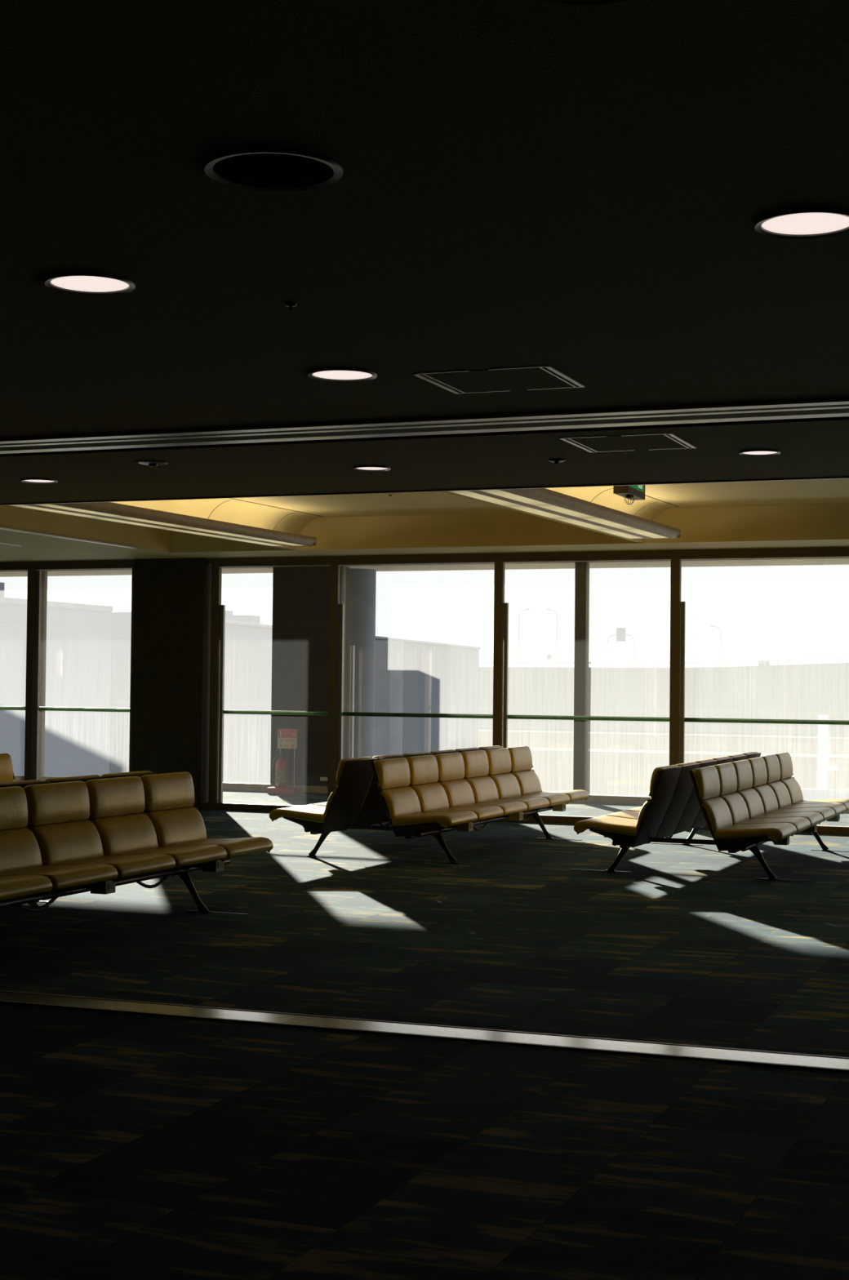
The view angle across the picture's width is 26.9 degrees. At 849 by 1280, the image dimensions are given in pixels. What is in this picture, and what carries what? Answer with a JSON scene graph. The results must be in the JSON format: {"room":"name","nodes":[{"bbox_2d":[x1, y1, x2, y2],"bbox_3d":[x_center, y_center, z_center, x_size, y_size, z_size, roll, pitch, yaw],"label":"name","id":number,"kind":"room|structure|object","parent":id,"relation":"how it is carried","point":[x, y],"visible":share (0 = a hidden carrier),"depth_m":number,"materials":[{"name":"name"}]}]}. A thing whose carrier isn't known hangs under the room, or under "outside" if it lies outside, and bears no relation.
{"room":"airport terminal","nodes":[
{"label":"airport terminal","id":0,"kind":"room"},
{"bbox_2d":[7,498,318,549],"bbox_3d":[-2.954,-1.286,15.742,0.471,0.346,8.290,0,-2,24],"label":"cove","id":1,"kind":"object","parent":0,"point":[231,511],"visible":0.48,"depth_m":18.09,"materials":[{"name":"beige paint"}]},
{"bbox_2d":[12,502,316,546],"bbox_3d":[-2.944,-1.145,15.471,0.510,0.092,7.710,0,-2,24],"label":"light","id":2,"kind":"object","parent":1,"relation":"attached to","point":[108,511],"visible":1,"depth_m":16.55,"materials":[{"name":"beige"}]},
{"bbox_2d":[270,566,349,786],"bbox_3d":[-1.576,0.543,24.461,1.030,3.090,0.280,0,-2,21],"label":"column","id":3,"kind":"structure","parent":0,"point":[300,636],"depth_m":24.35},
{"bbox_2d":[0,789,848,1279],"bbox_3d":[-3.921,1.837,9.190,34.000,0.300,30.350,0,-2,21],"label":"floor","id":4,"kind":"structure","parent":0,"point":[133,1146],"depth_m":6.85,"materials":[{"name":"carpet"}]},
{"bbox_2d":[0,753,15,782],"bbox_3d":[-4.434,1.354,13.379,1.970,0.881,4.030,0,-2,21],"label":"bench","id":5,"kind":"object","parent":4,"relation":"on","point":[6,773],"visible":0.1,"depth_m":15.07,"materials":[{"name":"leather"}]},
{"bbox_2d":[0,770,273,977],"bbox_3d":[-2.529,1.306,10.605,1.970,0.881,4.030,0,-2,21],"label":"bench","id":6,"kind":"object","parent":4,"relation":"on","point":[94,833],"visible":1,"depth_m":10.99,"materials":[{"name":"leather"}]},
{"bbox_2d":[0,786,31,830],"bbox_3d":[-2.490,0.977,10.237,0.102,0.241,0.655,0,-2,21],"label":"cushion","id":7,"kind":"object","parent":6,"relation":"on","point":[15,801],"depth_m":10.39,"materials":[{"name":"brown leather"}]},
{"bbox_2d":[0,779,44,785],"bbox_3d":[-2.551,0.995,10.985,0.102,0.241,0.655,0,-2,21],"label":"cushion","id":8,"kind":"object","parent":6,"relation":"on","point":[33,781],"depth_m":11.04,"materials":[{"name":"brown leather"}]},
{"bbox_2d":[0,827,44,872],"bbox_3d":[-2.412,1.227,10.199,0.136,0.256,0.655,0,-2,21],"label":"cushion","id":9,"kind":"object","parent":6,"relation":"on","point":[20,848],"depth_m":10.30,"materials":[{"name":"brown leather"}]},
{"bbox_2d":[23,781,92,826],"bbox_3d":[-2.244,0.995,10.865,0.102,0.241,0.655,0,-2,21],"label":"cushion","id":10,"kind":"object","parent":6,"relation":"on","point":[62,803],"depth_m":10.82,"materials":[{"name":"brown leather"}]},
{"bbox_2d":[32,819,105,865],"bbox_3d":[-2.166,1.245,10.827,0.136,0.256,0.655,0,-2,21],"label":"cushion","id":11,"kind":"object","parent":6,"relation":"on","point":[60,841],"depth_m":10.77,"materials":[{"name":"brown leather"}]},
{"bbox_2d":[44,774,101,783],"bbox_3d":[-2.305,1.013,11.614,0.102,0.241,0.655,0,-2,21],"label":"cushion","id":12,"kind":"object","parent":6,"relation":"on","point":[83,778],"depth_m":11.56,"materials":[{"name":"brown leather"}]},
{"bbox_2d":[84,776,146,817],"bbox_3d":[-1.998,1.013,11.493,0.102,0.241,0.655,0,-2,21],"label":"cushion","id":13,"kind":"object","parent":6,"relation":"on","point":[119,797],"depth_m":11.46,"materials":[{"name":"brown leather"}]},
{"bbox_2d":[101,770,151,778],"bbox_3d":[-2.060,1.031,12.242,0.102,0.241,0.655,0,-2,21],"label":"cushion","id":14,"kind":"object","parent":6,"relation":"on","point":[140,774],"depth_m":12.19,"materials":[{"name":"brown leather"}]},
{"bbox_2d":[93,813,159,855],"bbox_3d":[-1.920,1.263,11.455,0.136,0.256,0.655,0,-2,21],"label":"cushion","id":15,"kind":"object","parent":6,"relation":"on","point":[119,833],"depth_m":11.40,"materials":[{"name":"brown leather"}]},
{"bbox_2d":[140,771,196,811],"bbox_3d":[-1.752,1.031,12.122,0.102,0.241,0.655,0,-2,21],"label":"cushion","id":16,"kind":"object","parent":6,"relation":"on","point":[166,792],"depth_m":12.07,"materials":[{"name":"brown leather"}]},
{"bbox_2d":[147,806,208,846],"bbox_3d":[-1.674,1.281,12.084,0.136,0.256,0.655,0,-2,21],"label":"cushion","id":17,"kind":"object","parent":6,"relation":"on","point":[173,825],"depth_m":12.01,"materials":[{"name":"brown leather"}]},
{"bbox_2d":[131,557,211,808],"bbox_3d":[-2.998,0.493,21.227,0.940,3.000,0.300,0,-2,21],"label":"column","id":18,"kind":"structure","parent":4,"relation":"on","point":[171,620],"depth_m":21.07,"materials":[{"name":"brown paint"}]},
{"bbox_2d":[266,786,301,795],"bbox_3d":[-1.889,2.030,23.966,0.390,0.085,0.250,0,-2,21],"label":"stand","id":19,"kind":"object","parent":4,"relation":"on","point":[272,790],"visible":1,"depth_m":23.86,"materials":[{"name":"red paint"}]},
{"bbox_2d":[272,752,286,787],"bbox_3d":[-1.945,1.751,23.970,0.178,0.472,0.152,1,-2,-25],"label":"fire extinguisher","id":20,"kind":"object","parent":19,"relation":"on","point":[280,781],"visible":1,"depth_m":23.91,"materials":[{"name":"red paint"}]},
{"bbox_2d":[277,728,297,787],"bbox_3d":[-1.856,1.598,24.050,0.290,0.785,0.024,0,-2,21],"label":"fire extinguisher sign","id":21,"kind":"object","parent":19,"relation":"on","point":[286,738],"visible":1,"depth_m":24.04,"materials":[{"name":"white paint"}]},
{"bbox_2d":[0,990,848,1072],"bbox_3d":[-4.190,1.680,9.183,33.500,0.008,0.251,0,-2,20],"label":"floor strip","id":22,"kind":"object","parent":4,"relation":"on","point":[839,1064],"visible":1,"depth_m":7.64,"materials":[{"name":"metal"}]},
{"bbox_2d":[269,745,589,865],"bbox_3d":[0.181,1.480,16.511,1.970,0.881,4.030,0,-2,21],"label":"bench","id":23,"kind":"object","parent":4,"relation":"on","point":[432,793],"visible":1,"depth_m":15.39,"materials":[{"name":"leather"}]},
{"bbox_2d":[323,788,336,815],"bbox_3d":[-0.663,1.365,15.032,0.136,0.256,0.655,0,-2,21],"label":"cushion","id":24,"kind":"object","parent":23,"relation":"on","point":[331,806],"depth_m":14.74,"materials":[{"name":"brown leather"}]},
{"bbox_2d":[334,756,373,786],"bbox_3d":[-0.580,1.114,15.007,0.102,0.241,0.655,0,-2,21],"label":"cushion","id":25,"kind":"object","parent":23,"relation":"on","point":[357,771],"depth_m":14.93,"materials":[{"name":"black leather"}]},
{"bbox_2d":[373,754,403,758],"bbox_3d":[-0.334,1.133,15.635,0.102,0.241,0.655,0,-2,21],"label":"cushion","id":26,"kind":"object","parent":23,"relation":"on","point":[393,756],"depth_m":15.59,"materials":[{"name":"brown leather"}]},
{"bbox_2d":[373,757,411,789],"bbox_3d":[-0.273,1.115,14.886,0.102,0.241,0.655,0,-2,21],"label":"cushion","id":27,"kind":"object","parent":23,"relation":"on","point":[390,773],"depth_m":14.81,"materials":[{"name":"beige leather"}]},
{"bbox_2d":[380,786,422,817],"bbox_3d":[-0.194,1.365,14.848,0.136,0.256,0.655,0,-2,21],"label":"cushion","id":28,"kind":"object","parent":23,"relation":"on","point":[397,802],"depth_m":14.76,"materials":[{"name":"beige leather"}]},
{"bbox_2d":[402,751,431,755],"bbox_3d":[-0.088,1.151,16.263,0.102,0.241,0.655,0,-2,21],"label":"cushion","id":29,"kind":"object","parent":23,"relation":"on","point":[421,753],"depth_m":16.21,"materials":[{"name":"brown leather"}]},
{"bbox_2d":[404,755,439,785],"bbox_3d":[-0.027,1.133,15.515,0.102,0.241,0.655,0,-2,21],"label":"cushion","id":30,"kind":"object","parent":23,"relation":"on","point":[424,770],"depth_m":15.48,"materials":[{"name":"beige leather"}]},
{"bbox_2d":[411,782,449,812],"bbox_3d":[0.052,1.383,15.477,0.136,0.256,0.655,0,-2,21],"label":"cushion","id":31,"kind":"object","parent":23,"relation":"on","point":[432,796],"depth_m":15.43,"materials":[{"name":"beige leather"}]},
{"bbox_2d":[429,749,456,753],"bbox_3d":[0.158,1.169,16.892,0.102,0.241,0.655,0,-2,21],"label":"cushion","id":32,"kind":"object","parent":23,"relation":"on","point":[449,751],"depth_m":16.84,"materials":[{"name":"brown leather"}]},
{"bbox_2d":[433,752,466,781],"bbox_3d":[0.219,1.151,16.143,0.102,0.241,0.655,0,-2,21],"label":"cushion","id":33,"kind":"object","parent":23,"relation":"on","point":[452,766],"depth_m":16.11,"materials":[{"name":"beige leather"}]},
{"bbox_2d":[440,778,475,807],"bbox_3d":[0.298,1.401,16.105,0.136,0.256,0.655,0,-2,21],"label":"cushion","id":34,"kind":"object","parent":23,"relation":"on","point":[460,792],"depth_m":16.06,"materials":[{"name":"beige leather"}]},
{"bbox_2d":[460,750,489,777],"bbox_3d":[0.465,1.169,16.771,0.102,0.241,0.655,0,-2,21],"label":"cushion","id":35,"kind":"object","parent":23,"relation":"on","point":[477,763],"depth_m":16.73,"materials":[{"name":"beige leather"}]},
{"bbox_2d":[466,775,499,803],"bbox_3d":[0.544,1.419,16.733,0.136,0.256,0.655,0,-2,21],"label":"cushion","id":36,"kind":"object","parent":23,"relation":"on","point":[485,788],"depth_m":16.69,"materials":[{"name":"beige leather"}]},
{"bbox_2d":[484,747,511,774],"bbox_3d":[0.711,1.187,17.400,0.102,0.241,0.655,0,-2,21],"label":"cushion","id":37,"kind":"object","parent":23,"relation":"on","point":[500,760],"depth_m":17.36,"materials":[{"name":"beige leather"}]},
{"bbox_2d":[490,772,521,799],"bbox_3d":[0.790,1.437,17.362,0.136,0.256,0.655,0,-2,21],"label":"cushion","id":38,"kind":"object","parent":23,"relation":"on","point":[508,784],"depth_m":17.32,"materials":[{"name":"beige leather"}]},
{"bbox_2d":[506,746,533,772],"bbox_3d":[0.957,1.205,18.028,0.102,0.241,0.655,0,-2,21],"label":"cushion","id":39,"kind":"object","parent":23,"relation":"on","point":[521,757],"depth_m":17.97,"materials":[{"name":"beige leather"}]},
{"bbox_2d":[512,769,542,795],"bbox_3d":[1.036,1.456,17.990,0.136,0.256,0.655,0,-2,21],"label":"cushion","id":40,"kind":"object","parent":23,"relation":"on","point":[528,781],"depth_m":17.92,"materials":[{"name":"beige leather"}]},
{"bbox_2d":[12,775,848,811],"bbox_3d":[1.535,2.040,23.125,34.000,0.095,0.160,0,-2,21],"label":"sill","id":41,"kind":"structure","parent":4,"relation":"on","point":[597,798],"depth_m":24.22,"materials":[{"name":"metal"}]},
{"bbox_2d":[38,567,258,777],"bbox_3d":[-3.893,0.492,25.300,3.895,2.995,0.150,0,-2,21],"label":"window","id":42,"kind":"structure","parent":41,"relation":"on","point":[44,574],"depth_m":25.95,"materials":[{"name":"brown metal"}]},
{"bbox_2d":[340,562,568,759],"bbox_3d":[0.354,0.495,23.637,3.455,2.995,0.150,0,-2,21],"label":"window","id":43,"kind":"structure","parent":41,"relation":"on","point":[343,587],"depth_m":24.26,"materials":[{"name":"brown metal"}]},
{"bbox_2d":[573,558,828,795],"bbox_3d":[3.841,0.497,22.272,4.045,2.995,0.150,0,-2,21],"label":"window","id":44,"kind":"structure","parent":41,"relation":"on","point":[580,755],"depth_m":22.92,"materials":[{"name":"brown metal"}]},
{"bbox_2d":[204,802,848,834],"bbox_3d":[0.277,1.958,19.913,34.000,0.075,0.120,0,-2,21],"label":"sill","id":45,"kind":"structure","parent":4,"relation":"on","point":[833,829],"depth_m":19.50,"materials":[{"name":"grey metal"}]},
{"bbox_2d":[569,751,848,881],"bbox_3d":[2.658,1.482,15.541,1.970,0.881,4.030,0,-2,21],"label":"bench","id":46,"kind":"object","parent":4,"relation":"on","point":[746,801],"visible":1,"depth_m":14.40,"materials":[{"name":"leather"}]},
{"bbox_2d":[635,798,651,828],"bbox_3d":[1.813,1.367,14.062,0.136,0.256,0.655,0,-2,21],"label":"cushion","id":47,"kind":"object","parent":46,"relation":"on","point":[644,820],"depth_m":13.77,"materials":[{"name":"beige leather"}]},
{"bbox_2d":[648,764,678,798],"bbox_3d":[1.897,1.116,14.037,0.102,0.241,0.655,0,-2,21],"label":"cushion","id":48,"kind":"object","parent":46,"relation":"on","point":[664,783],"depth_m":13.91,"materials":[{"name":"leather"}]},
{"bbox_2d":[675,761,697,766],"bbox_3d":[2.143,1.134,14.665,0.102,0.241,0.655,0,-2,21],"label":"cushion","id":49,"kind":"object","parent":46,"relation":"on","point":[692,763],"depth_m":14.62,"materials":[{"name":"beige leather"}]},
{"bbox_2d":[692,765,720,799],"bbox_3d":[2.204,1.116,13.917,0.102,0.241,0.655,0,-2,21],"label":"cushion","id":50,"kind":"object","parent":46,"relation":"on","point":[706,780],"depth_m":13.78,"materials":[{"name":"beige leather"}]},
{"bbox_2d":[701,795,733,831],"bbox_3d":[2.283,1.367,13.879,0.136,0.256,0.655,0,-2,21],"label":"cushion","id":51,"kind":"object","parent":46,"relation":"on","point":[717,814],"depth_m":13.74,"materials":[{"name":"beige leather"}]},
{"bbox_2d":[714,762,737,795],"bbox_3d":[2.450,1.135,14.545,0.102,0.241,0.655,0,-2,21],"label":"cushion","id":52,"kind":"object","parent":46,"relation":"on","point":[727,772],"depth_m":14.51,"materials":[{"name":"beige leather"}]},
{"bbox_2d":[719,791,749,824],"bbox_3d":[2.529,1.385,14.507,0.136,0.256,0.655,0,-2,21],"label":"cushion","id":53,"kind":"object","parent":46,"relation":"on","point":[738,806],"depth_m":14.44,"materials":[{"name":"beige leather"}]},
{"bbox_2d":[731,760,753,791],"bbox_3d":[2.696,1.153,15.173,0.102,0.241,0.655,0,-2,21],"label":"cushion","id":54,"kind":"object","parent":46,"relation":"on","point":[744,768],"depth_m":15.13,"materials":[{"name":"beige leather"}]},
{"bbox_2d":[736,787,764,818],"bbox_3d":[2.775,1.403,15.135,0.136,0.256,0.655,0,-2,21],"label":"cushion","id":55,"kind":"object","parent":46,"relation":"on","point":[752,797],"depth_m":15.07,"materials":[{"name":"beige leather"}]},
{"bbox_2d":[746,756,767,786],"bbox_3d":[2.942,1.171,15.802,0.102,0.241,0.655,0,-2,21],"label":"cushion","id":56,"kind":"object","parent":46,"relation":"on","point":[758,765],"depth_m":15.75,"materials":[{"name":"beige leather"}]},
{"bbox_2d":[751,783,778,813],"bbox_3d":[3.021,1.421,15.764,0.136,0.256,0.655,0,-2,21],"label":"cushion","id":57,"kind":"object","parent":46,"relation":"on","point":[769,798],"depth_m":15.71,"materials":[{"name":"beige leather"}]},
{"bbox_2d":[760,754,781,782],"bbox_3d":[3.188,1.189,16.430,0.102,0.241,0.655,0,-2,21],"label":"cushion","id":58,"kind":"object","parent":46,"relation":"on","point":[773,765],"depth_m":16.39,"materials":[{"name":"beige leather"}]},
{"bbox_2d":[767,780,791,808],"bbox_3d":[3.267,1.439,16.392,0.136,0.256,0.655,0,-2,21],"label":"cushion","id":59,"kind":"object","parent":46,"relation":"on","point":[781,791],"depth_m":16.33,"materials":[{"name":"beige leather"}]},
{"bbox_2d":[774,752,793,779],"bbox_3d":[3.434,1.207,17.058,0.102,0.241,0.655,0,-2,21],"label":"cushion","id":60,"kind":"object","parent":46,"relation":"on","point":[785,764],"depth_m":16.99,"materials":[{"name":"beige leather"}]},
{"bbox_2d":[779,777,803,804],"bbox_3d":[3.513,1.457,17.020,0.136,0.256,0.655,0,-2,21],"label":"cushion","id":61,"kind":"object","parent":46,"relation":"on","point":[794,790],"depth_m":16.94,"materials":[{"name":"beige leather"}]},
{"bbox_2d":[0,0,848,438],"bbox_3d":[-6.717,-1.620,2.042,34.000,1.000,14.820,0,-2,21],"label":"ceiling","id":62,"kind":"structure","parent":0,"point":[580,191],"depth_m":4.09,"materials":[{"name":"paint"}]},
{"bbox_2d":[44,271,136,295],"bbox_3d":[-0.925,-0.985,4.918,0.250,0.011,0.250,0,-2,21],"label":"recessed light","id":63,"kind":"object","parent":62,"relation":"in","point":[77,282],"visible":1,"depth_m":4.91,"materials":[{"name":"plastic"}]},
{"bbox_2d":[203,147,343,191],"bbox_3d":[-0.323,-1.006,3.808,0.300,0.011,0.300,0,-2,21],"label":"recessed light","id":64,"kind":"object","parent":62,"relation":"in","point":[260,169],"visible":1,"depth_m":3.80,"materials":[{"name":"metal"}]},
{"bbox_2d":[306,367,377,382],"bbox_3d":[-0.292,-0.944,6.329,0.250,0.011,0.250,0,-2,21],"label":"recessed light","id":65,"kind":"object","parent":62,"relation":"in","point":[336,374],"visible":1,"depth_m":6.33,"materials":[{"name":"plastic"}]},
{"bbox_2d":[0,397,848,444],"bbox_3d":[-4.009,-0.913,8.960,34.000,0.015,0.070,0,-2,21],"label":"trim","id":66,"kind":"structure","parent":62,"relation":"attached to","point":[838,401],"depth_m":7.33,"materials":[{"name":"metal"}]},
{"bbox_2d":[412,365,585,394],"bbox_3d":[0.275,-0.937,6.419,0.508,0.004,0.450,0,-2,21],"label":"access hatch","id":67,"kind":"object","parent":62,"relation":"attached to","point":[529,378],"visible":1,"depth_m":6.40,"materials":[{"name":"metal"}]},
{"bbox_2d":[753,208,848,239],"bbox_3d":[0.905,-0.984,4.202,0.250,0.011,0.250,0,-2,21],"label":"recessed light","id":68,"kind":"object","parent":62,"relation":"in","point":[806,223],"visible":1,"depth_m":4.20,"materials":[{"name":"white plastic"}]},
{"bbox_2d":[0,416,848,503],"bbox_3d":[-3.446,-1.380,10.397,34.000,1.000,1.990,0,-2,21],"label":"ceiling","id":69,"kind":"structure","parent":0,"point":[809,447],"depth_m":8.88,"materials":[{"name":"paint"}]},
{"bbox_2d":[21,478,57,484],"bbox_3d":[-2.120,-0.877,9.793,0.199,0.011,0.199,0,-2,21],"label":"recessed light","id":70,"kind":"object","parent":69,"relation":"in","point":[41,481],"visible":1,"depth_m":9.80,"materials":[{"name":"plastic"}]},
{"bbox_2d":[137,460,168,466],"bbox_3d":[-1.365,-0.882,8.939,0.150,0.023,0.150,0,-2,21],"label":"ceiling detector","id":71,"kind":"object","parent":69,"relation":"attached to","point":[150,463],"visible":1,"depth_m":8.91,"materials":[{"name":"plastic"}]},
{"bbox_2d":[353,465,391,471],"bbox_3d":[-0.267,-0.876,9.068,0.192,0.011,0.192,0,-2,21],"label":"recessed light","id":72,"kind":"object","parent":69,"relation":"in","point":[362,468],"visible":1,"depth_m":9.06,"materials":[{"name":"plastic"}]},
{"bbox_2d":[0,476,848,505],"bbox_3d":[-3.087,-0.864,11.315,34.000,0.038,0.020,0,-2,21],"label":"trim","id":73,"kind":"structure","parent":69,"relation":"attached to","point":[827,477],"depth_m":10.06,"materials":[{"name":"metal"}]},
{"bbox_2d":[559,433,696,452],"bbox_3d":[0.925,-0.890,8.040,0.508,0.004,0.495,0,-2,21],"label":"access hatch","id":74,"kind":"object","parent":69,"relation":"attached to","point":[651,441],"visible":1,"depth_m":8.02,"materials":[{"name":"metal"}]},
{"bbox_2d":[738,448,780,456],"bbox_3d":[1.567,-0.875,8.307,0.192,0.011,0.192,0,-2,21],"label":"recessed light","id":75,"kind":"object","parent":69,"relation":"in","point":[755,452],"visible":1,"depth_m":8.30,"materials":[{"name":"plastic"}]},
{"bbox_2d":[0,503,848,562],"bbox_3d":[-1.393,-1.409,15.642,34.000,0.640,9.270,0,-2,21],"label":"ceiling","id":76,"kind":"structure","parent":0,"point":[802,526],"depth_m":18.79,"materials":[{"name":"beige paint"}]},
{"bbox_2d":[0,527,137,548],"bbox_3d":[-4.546,-1.111,15.954,0.040,0.015,7.570,0,-2,21],"label":"trim","id":77,"kind":"structure","parent":76,"relation":"attached to","point":[2,528],"depth_m":18.18,"materials":[{"name":"metal"}]},
{"bbox_2d":[0,556,848,577],"bbox_3d":[1.166,-1.238,22.177,34.000,0.406,4.530,0,-2,21],"label":"ceiling","id":78,"kind":"structure","parent":0,"point":[832,560],"depth_m":23.81,"materials":[{"name":"white paint"}]},
{"bbox_2d":[0,546,848,567],"bbox_3d":[0.311,-0.936,19.994,34.000,0.065,0.140,0,-2,21],"label":"wall header","id":79,"kind":"structure","parent":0,"point":[812,549],"depth_m":19.81,"materials":[{"name":"brown metal"}]},
{"bbox_2d":[0,566,27,710],"bbox_3d":[-5.841,0.504,22.373,2.030,2.825,0.123,0,-2,21],"label":"window","id":80,"kind":"structure","parent":79,"relation":"in","point":[7,568],"depth_m":22.09,"materials":[{"name":"brown metal"}]},
{"bbox_2d":[24,564,133,780],"bbox_3d":[-4.160,0.506,21.715,1.580,2.825,0.123,0,-2,21],"label":"window","id":81,"kind":"structure","parent":79,"relation":"in","point":[31,755],"depth_m":21.93,"materials":[{"name":"brown metal"}]},
{"bbox_2d":[208,561,330,803],"bbox_3d":[-1.795,0.507,20.790,1.540,2.825,0.123,0,-2,21],"label":"window","id":82,"kind":"structure","parent":79,"relation":"in","point":[217,612],"depth_m":20.99,"materials":[{"name":"brown metal"}]},
{"bbox_2d":[327,558,494,799],"bbox_3d":[-0.147,0.508,20.144,2.000,2.825,0.123,0,-2,21],"label":"window","id":83,"kind":"structure","parent":79,"relation":"in","point":[335,713],"depth_m":20.43,"materials":[{"name":"brown metal"}]},
{"bbox_2d":[492,555,670,815],"bbox_3d":[1.713,0.510,19.416,1.995,2.825,0.123,0,-2,21],"label":"window","id":84,"kind":"structure","parent":79,"relation":"in","point":[500,657],"depth_m":19.71,"materials":[{"name":"brown metal"}]},
{"bbox_2d":[669,552,848,765],"bbox_3d":[3.576,0.511,18.687,2.005,2.825,0.123,0,-2,21],"label":"window","id":85,"kind":"structure","parent":79,"relation":"in","point":[677,719],"depth_m":18.98,"materials":[{"name":"brown metal"}]},
{"bbox_2d":[222,478,848,517],"bbox_3d":[4.931,-1.592,12.661,20.050,0.290,8.320,0,-2,21],"label":"ceiling","id":86,"kind":"structure","parent":0,"point":[814,491],"depth_m":17.35,"materials":[{"name":"beige paint"}]},
{"bbox_2d":[613,484,644,500],"bbox_3d":[1.641,-1.293,14.187,0.131,0.300,0.540,0,-2,21],"label":"exit sign","id":87,"kind":"object","parent":86,"relation":"hanging from","point":[638,491],"visible":0.23,"depth_m":14.07,"materials":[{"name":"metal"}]},
{"bbox_2d":[441,486,671,542],"bbox_3d":[0.705,-1.283,14.309,0.471,0.346,8.290,0,-2,24],"label":"cove","id":88,"kind":"object","parent":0,"point":[608,499],"visible":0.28,"depth_m":16.62,"materials":[{"name":"paint"}]},
{"bbox_2d":[450,488,679,538],"bbox_3d":[0.716,-1.142,14.038,0.510,0.092,7.710,0,-2,24],"label":"light","id":89,"kind":"object","parent":88,"relation":"attached to","point":[544,502],"visible":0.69,"depth_m":15.08,"materials":[{"name":"beige"}]},
{"bbox_3d":[-20.499,-0.073,13.748,0.200,3.400,26.650,0,-2,21],"label":"wall","id":90,"kind":"structure","parent":0,"visible":0},
{"bbox_2d":[0,404,848,453],"bbox_3d":[-3.889,-0.922,9.268,34.000,0.040,0.090,0,-2,21],"label":"trim","id":91,"kind":"structure","parent":90,"relation":"attached to","point":[842,411],"depth_m":7.68,"materials":[{"name":"metal"}]},
{"label":"outside","id":92,"kind":"structure","parent":0,"visible":0},
{"bbox_2d":[373,640,403,755],"bbox_3d":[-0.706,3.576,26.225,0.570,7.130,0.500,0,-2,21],"label":"building","id":93,"kind":"structure","parent":92,"point":[388,664],"depth_m":26.03,"materials":[{"name":"white concrete"}]},
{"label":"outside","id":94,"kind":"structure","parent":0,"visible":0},
{"bbox_2d":[478,728,848,796],"bbox_3d":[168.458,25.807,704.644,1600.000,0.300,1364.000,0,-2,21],"label":"ground","id":95,"kind":"structure","parent":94,"point":[624,774],"depth_m":165.00,"materials":[{"name":"white concrete"}]},
{"bbox_2d":[109,612,480,783],"bbox_3d":[-5.889,3.873,60.850,12.672,8.140,37.213,0,-2,21],"label":"terminal building","id":96,"kind":"structure","parent":95,"relation":"on","point":[438,677],"depth_m":50.30,"materials":[{"name":"concrete"}]},
{"bbox_2d":[225,615,260,623],"bbox_3d":[-6.888,-0.468,67.167,1.100,0.900,0.800,0,-2,21],"label":"rooftop unit","id":97,"kind":"object","parent":96,"relation":"on","point":[250,619],"visible":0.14,"depth_m":66.83,"materials":[{"name":"metal"}]},
{"bbox_2d":[800,788,848,799],"bbox_3d":[11.335,5.395,37.466,10.200,4.300,0.300,0,-2,21],"label":"wall","id":98,"kind":"structure","parent":95,"relation":"on","point":[807,793],"depth_m":38.44,"materials":[{"name":"concrete"}]},
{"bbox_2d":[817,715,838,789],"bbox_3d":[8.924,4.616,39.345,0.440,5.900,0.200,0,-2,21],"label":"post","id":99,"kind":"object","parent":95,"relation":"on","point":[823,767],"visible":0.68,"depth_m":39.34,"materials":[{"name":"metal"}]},
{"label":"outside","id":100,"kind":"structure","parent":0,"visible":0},
{"bbox_2d":[0,596,112,777],"bbox_3d":[-13.057,3.181,35.862,9.020,8.140,10.620,0,-2,21],"label":"terminal wing","id":101,"kind":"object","parent":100,"point":[78,671],"visible":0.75,"depth_m":37.53,"materials":[{"name":"concrete"}]},
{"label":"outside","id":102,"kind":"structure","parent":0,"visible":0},
{"bbox_2d":[478,662,848,735],"bbox_3d":[38.681,6.835,290.831,260.000,14.500,70.000,0,-2,21],"label":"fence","id":103,"kind":"object","parent":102,"point":[808,691],"visible":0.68,"depth_m":268.99,"materials":[{"name":"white concrete"}]},
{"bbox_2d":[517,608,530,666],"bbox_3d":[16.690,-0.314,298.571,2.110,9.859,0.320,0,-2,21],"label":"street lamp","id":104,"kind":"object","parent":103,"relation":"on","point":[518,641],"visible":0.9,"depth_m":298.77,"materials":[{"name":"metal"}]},
{"bbox_2d":[606,627,635,667],"bbox_3d":[32.058,1.253,290.361,4.880,6.500,0.280,0,-2,21],"label":"gantry","id":105,"kind":"object","parent":103,"relation":"on","point":[620,633],"visible":1,"depth_m":290.28,"materials":[{"name":"metal"}]},
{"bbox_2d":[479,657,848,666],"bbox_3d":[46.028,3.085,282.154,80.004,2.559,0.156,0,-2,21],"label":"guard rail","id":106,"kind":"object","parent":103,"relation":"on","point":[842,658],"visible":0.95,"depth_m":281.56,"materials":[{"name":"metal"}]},
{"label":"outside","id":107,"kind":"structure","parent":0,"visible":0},
{"bbox_2d":[347,568,376,758],"bbox_3d":[-1.000,2.856,24.910,0.560,8.500,0.560,0,-2,21],"label":"round column","id":108,"kind":"structure","parent":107,"point":[362,582],"depth_m":24.73,"materials":[{"name":"concrete"}]},
{"bbox_2d":[349,645,355,758],"bbox_3d":[-1.028,3.584,24.428,0.060,7.020,0.060,0,-2,21],"label":"downpipe","id":109,"kind":"object","parent":108,"relation":"attached to","point":[352,647],"visible":0.34,"depth_m":24.47,"materials":[{"name":"metal"}]},
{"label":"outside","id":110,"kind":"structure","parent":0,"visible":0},
{"bbox_2d":[478,746,848,758],"bbox_3d":[16.052,11.050,178.175,220.000,0.040,8.000,0,-2,21],"label":"road","id":111,"kind":"structure","parent":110,"point":[562,749],"depth_m":174.35,"materials":[{"name":"asphalt"}]},
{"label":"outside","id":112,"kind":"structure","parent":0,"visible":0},
{"bbox_2d":[478,728,848,738],"bbox_3d":[40.467,12.844,240.542,220.000,0.040,14.000,0,-2,21],"label":"road","id":113,"kind":"structure","parent":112,"point":[479,729],"depth_m":242.36,"materials":[{"name":"asphalt"}]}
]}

